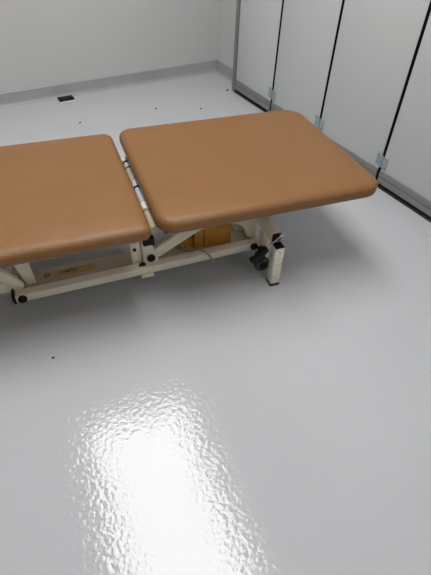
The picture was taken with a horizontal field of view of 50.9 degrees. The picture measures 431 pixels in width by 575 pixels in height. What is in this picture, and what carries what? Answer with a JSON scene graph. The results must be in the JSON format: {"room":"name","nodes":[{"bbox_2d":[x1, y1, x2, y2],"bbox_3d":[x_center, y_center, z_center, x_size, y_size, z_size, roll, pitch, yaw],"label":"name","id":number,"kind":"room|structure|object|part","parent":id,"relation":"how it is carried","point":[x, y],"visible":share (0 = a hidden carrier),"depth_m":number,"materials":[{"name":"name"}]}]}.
{"room":"examination room","nodes":[
{"label":"examination room","id":0,"kind":"room"},
{"bbox_2d":[0,0,218,92],"bbox_3d":[-2.958,-2.283,1.813,7.154,3.600,0.120,-20,48,-22],"label":"wall","id":1,"kind":"structure","parent":0,"point":[43,43],"depth_m":3.63,"materials":[{"name":"white paint"}]},
{"bbox_2d":[0,60,216,108],"bbox_3d":[-2.975,-0.975,2.977,6.914,0.102,0.032,-20,48,-22],"label":"baseboard","id":2,"kind":"structure","parent":1,"relation":"attached to","point":[40,94],"depth_m":3.86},
{"bbox_2d":[0,73,430,574],"bbox_3d":[-0.922,1.635,0.494,7.154,0.100,8.562,-20,48,-22],"label":"floor","id":3,"kind":"structure","parent":0,"point":[206,417],"depth_m":1.72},
{"bbox_2d":[57,95,75,102],"bbox_3d":[-1.222,-1.544,3.707,0.128,0.023,0.082,-21,49,-23],"label":"box","id":4,"kind":"object","parent":3,"relation":"on","point":[63,99],"visible":1,"depth_m":3.69,"materials":[{"name":"black plastic"}]},
{"bbox_2d":[0,110,377,303],"bbox_3d":[-0.372,-0.334,2.134,2.038,0.507,0.854,-13,46,-15],"label":"table","id":5,"kind":"object","parent":3,"relation":"on","point":[199,182],"visible":1,"depth_m":1.96,"materials":[{"name":"brown leather"}]},
{"bbox_3d":[-0.968,0.005,1.933,0.245,0.058,0.042,-13,46,-15],"label":"rail","id":6,"kind":"part","parent":5,"relation":"part of","materials":[{"name":"beige metal"}]},
{"bbox_3d":[-0.942,-0.062,1.862,0.243,0.253,0.022,-13,46,-15],"label":"lift arm","id":7,"kind":"part","parent":5,"relation":"part of","materials":[{"name":"beige paint"}]},
{"bbox_3d":[-0.847,-0.122,1.888,0.121,0.310,0.012,-13,46,-15],"label":"lift arm","id":8,"kind":"part","parent":5,"relation":"part of","materials":[{"name":"beige paint"}]},
{"bbox_2d":[0,134,150,267],"bbox_3d":[-0.850,-0.374,1.848,1.004,0.068,0.849,-13,46,-15],"label":"cushion","id":9,"kind":"object","parent":5,"relation":"on","point":[67,196],"depth_m":1.78,"materials":[{"name":"brown leather"}]},
{"bbox_2d":[14,230,249,288],"bbox_3d":[-0.361,-0.133,2.167,1.130,0.012,0.134,-13,46,-15],"label":"frame rail","id":10,"kind":"object","parent":5,"relation":"on","point":[62,272],"depth_m":2.12,"materials":[{"name":"beige metal"}]},
{"bbox_3d":[-0.363,-0.153,2.076,0.050,0.126,0.012,-13,46,-15],"label":"lift arm","id":11,"kind":"part","parent":5,"relation":"part of","materials":[{"name":"beige paint"}]},
{"bbox_3d":[-0.335,-0.089,2.102,1.126,0.057,0.045,-13,46,-16],"label":"rail","id":12,"kind":"part","parent":5,"relation":"part of","materials":[{"name":"beige metal"}]},
{"bbox_3d":[-0.296,-0.213,2.017,0.070,0.302,0.010,-13,46,-15],"label":"lift arm","id":13,"kind":"part","parent":5,"relation":"part of","materials":[{"name":"beige paint"}]},
{"bbox_3d":[-0.123,-0.235,2.107,0.412,0.183,0.022,-13,46,-15],"label":"lift arm","id":14,"kind":"part","parent":5,"relation":"part of","materials":[{"name":"beige paint"}]},
{"bbox_3d":[0.077,-0.295,2.184,0.269,0.191,0.022,-13,46,-15],"label":"lift arm","id":15,"kind":"part","parent":5,"relation":"part of","materials":[{"name":"beige paint"}]},
{"bbox_2d":[119,110,377,232],"bbox_3d":[0.122,-0.602,2.120,1.003,0.071,0.854,-13,46,-15],"label":"cushion","id":16,"kind":"object","parent":5,"relation":"on","point":[198,174],"depth_m":1.98,"materials":[{"name":"brown leather"}]},
{"bbox_3d":[0.237,-0.221,2.190,0.040,0.164,0.042,-13,46,-15],"label":"post","id":17,"kind":"part","parent":5,"relation":"part of","materials":[{"name":"beige metal"}]},
{"bbox_3d":[0.248,-0.192,2.051,0.106,0.099,0.012,-12,46,-15],"label":"castor lever","id":18,"kind":"part","parent":5,"relation":"part of","materials":[{"name":"silver metal"}]},
{"bbox_3d":[0.281,-0.112,2.124,0.046,0.216,0.048,-13,46,-15],"label":"leg","id":19,"kind":"part","parent":5,"relation":"part of","materials":[{"name":"beige paint"}]},
{"bbox_2d":[234,90,430,222],"bbox_3d":[1.704,0.103,2.132,0.129,0.008,6.008,-20,48,-22],"label":"track","id":20,"kind":"object","parent":3,"relation":"on","point":[425,216],"visible":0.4,"depth_m":2.80,"materials":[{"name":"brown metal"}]},
{"bbox_2d":[217,0,236,68],"bbox_3d":[2.217,-0.803,0.504,0.120,3.600,8.442,-20,48,-22],"label":"wall","id":21,"kind":"structure","parent":0,"point":[227,8],"depth_m":3.98,"materials":[{"name":"white paint"}]},
{"bbox_2d":[216,60,232,82],"bbox_3d":[0.119,-1.955,4.139,0.032,0.102,0.472,-20,48,-22],"label":"baseboard","id":22,"kind":"structure","parent":21,"relation":"attached to","point":[223,70],"depth_m":4.19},
{"bbox_2d":[232,0,240,90],"bbox_3d":[0.245,-2.651,3.130,0.123,2.510,0.040,-20,48,-22],"label":"frame","id":23,"kind":"object","parent":21,"relation":"attached to","point":[238,6],"visible":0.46,"depth_m":3.71,"materials":[{"name":"grey metal"}]},
{"bbox_2d":[235,0,283,111],"bbox_3d":[0.370,-2.423,2.936,0.061,2.442,0.575,-20,48,-22],"label":"partition panel","id":24,"kind":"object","parent":21,"relation":"in","point":[260,20],"depth_m":3.49,"materials":[{"name":"white laminate"}]},
{"bbox_3d":[0.322,-1.603,3.759,0.055,0.081,0.518,-20,48,-22],"label":"rail","id":25,"kind":"part","parent":24,"relation":"part of","materials":[{"name":"grey metal"}]},
{"bbox_3d":[1.803,-2.115,0.040,0.099,1.090,6.048,-20,48,-22],"label":"wall","id":26,"kind":"structure","parent":0,"visible":0},
{"bbox_3d":[1.785,-1.686,0.419,0.123,0.056,6.008,-20,48,-22],"label":"track","id":27,"kind":"object","parent":26,"relation":"attached to","visible":0},
{"bbox_2d":[271,0,344,130],"bbox_3d":[0.647,-2.082,2.592,0.061,2.442,0.611,-20,48,-22],"label":"partition panel","id":28,"kind":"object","parent":27,"relation":"attached to","point":[309,32],"depth_m":3.07,"materials":[{"name":"white laminate"}]},
{"bbox_3d":[0.599,-1.262,3.415,0.055,0.081,0.554,-20,48,-22],"label":"rail","id":29,"kind":"part","parent":28,"relation":"part of","materials":[{"name":"grey metal"}]},
{"bbox_2d":[321,0,430,185],"bbox_3d":[0.940,-1.721,2.229,0.061,2.442,0.639,-20,48,-22],"label":"partition panel","id":30,"kind":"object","parent":27,"relation":"attached to","point":[378,43],"depth_m":2.66,"materials":[{"name":"white laminate"}]},
{"bbox_3d":[0.892,-0.900,3.052,0.055,0.081,0.582,-20,48,-22],"label":"rail","id":31,"kind":"part","parent":30,"relation":"part of","materials":[{"name":"grey metal"}]},
{"bbox_2d":[377,13,430,216],"bbox_3d":[1.240,-1.351,1.857,0.061,2.442,0.641,-20,48,-22],"label":"partition panel","id":32,"kind":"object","parent":27,"relation":"attached to","point":[407,174],"depth_m":2.56,"materials":[{"name":"white laminate"}]},
{"bbox_3d":[1.192,-0.530,2.679,0.055,0.081,0.584,-20,48,-22],"label":"rail","id":33,"kind":"part","parent":32,"relation":"part of","materials":[{"name":"grey metal"}]}
]}

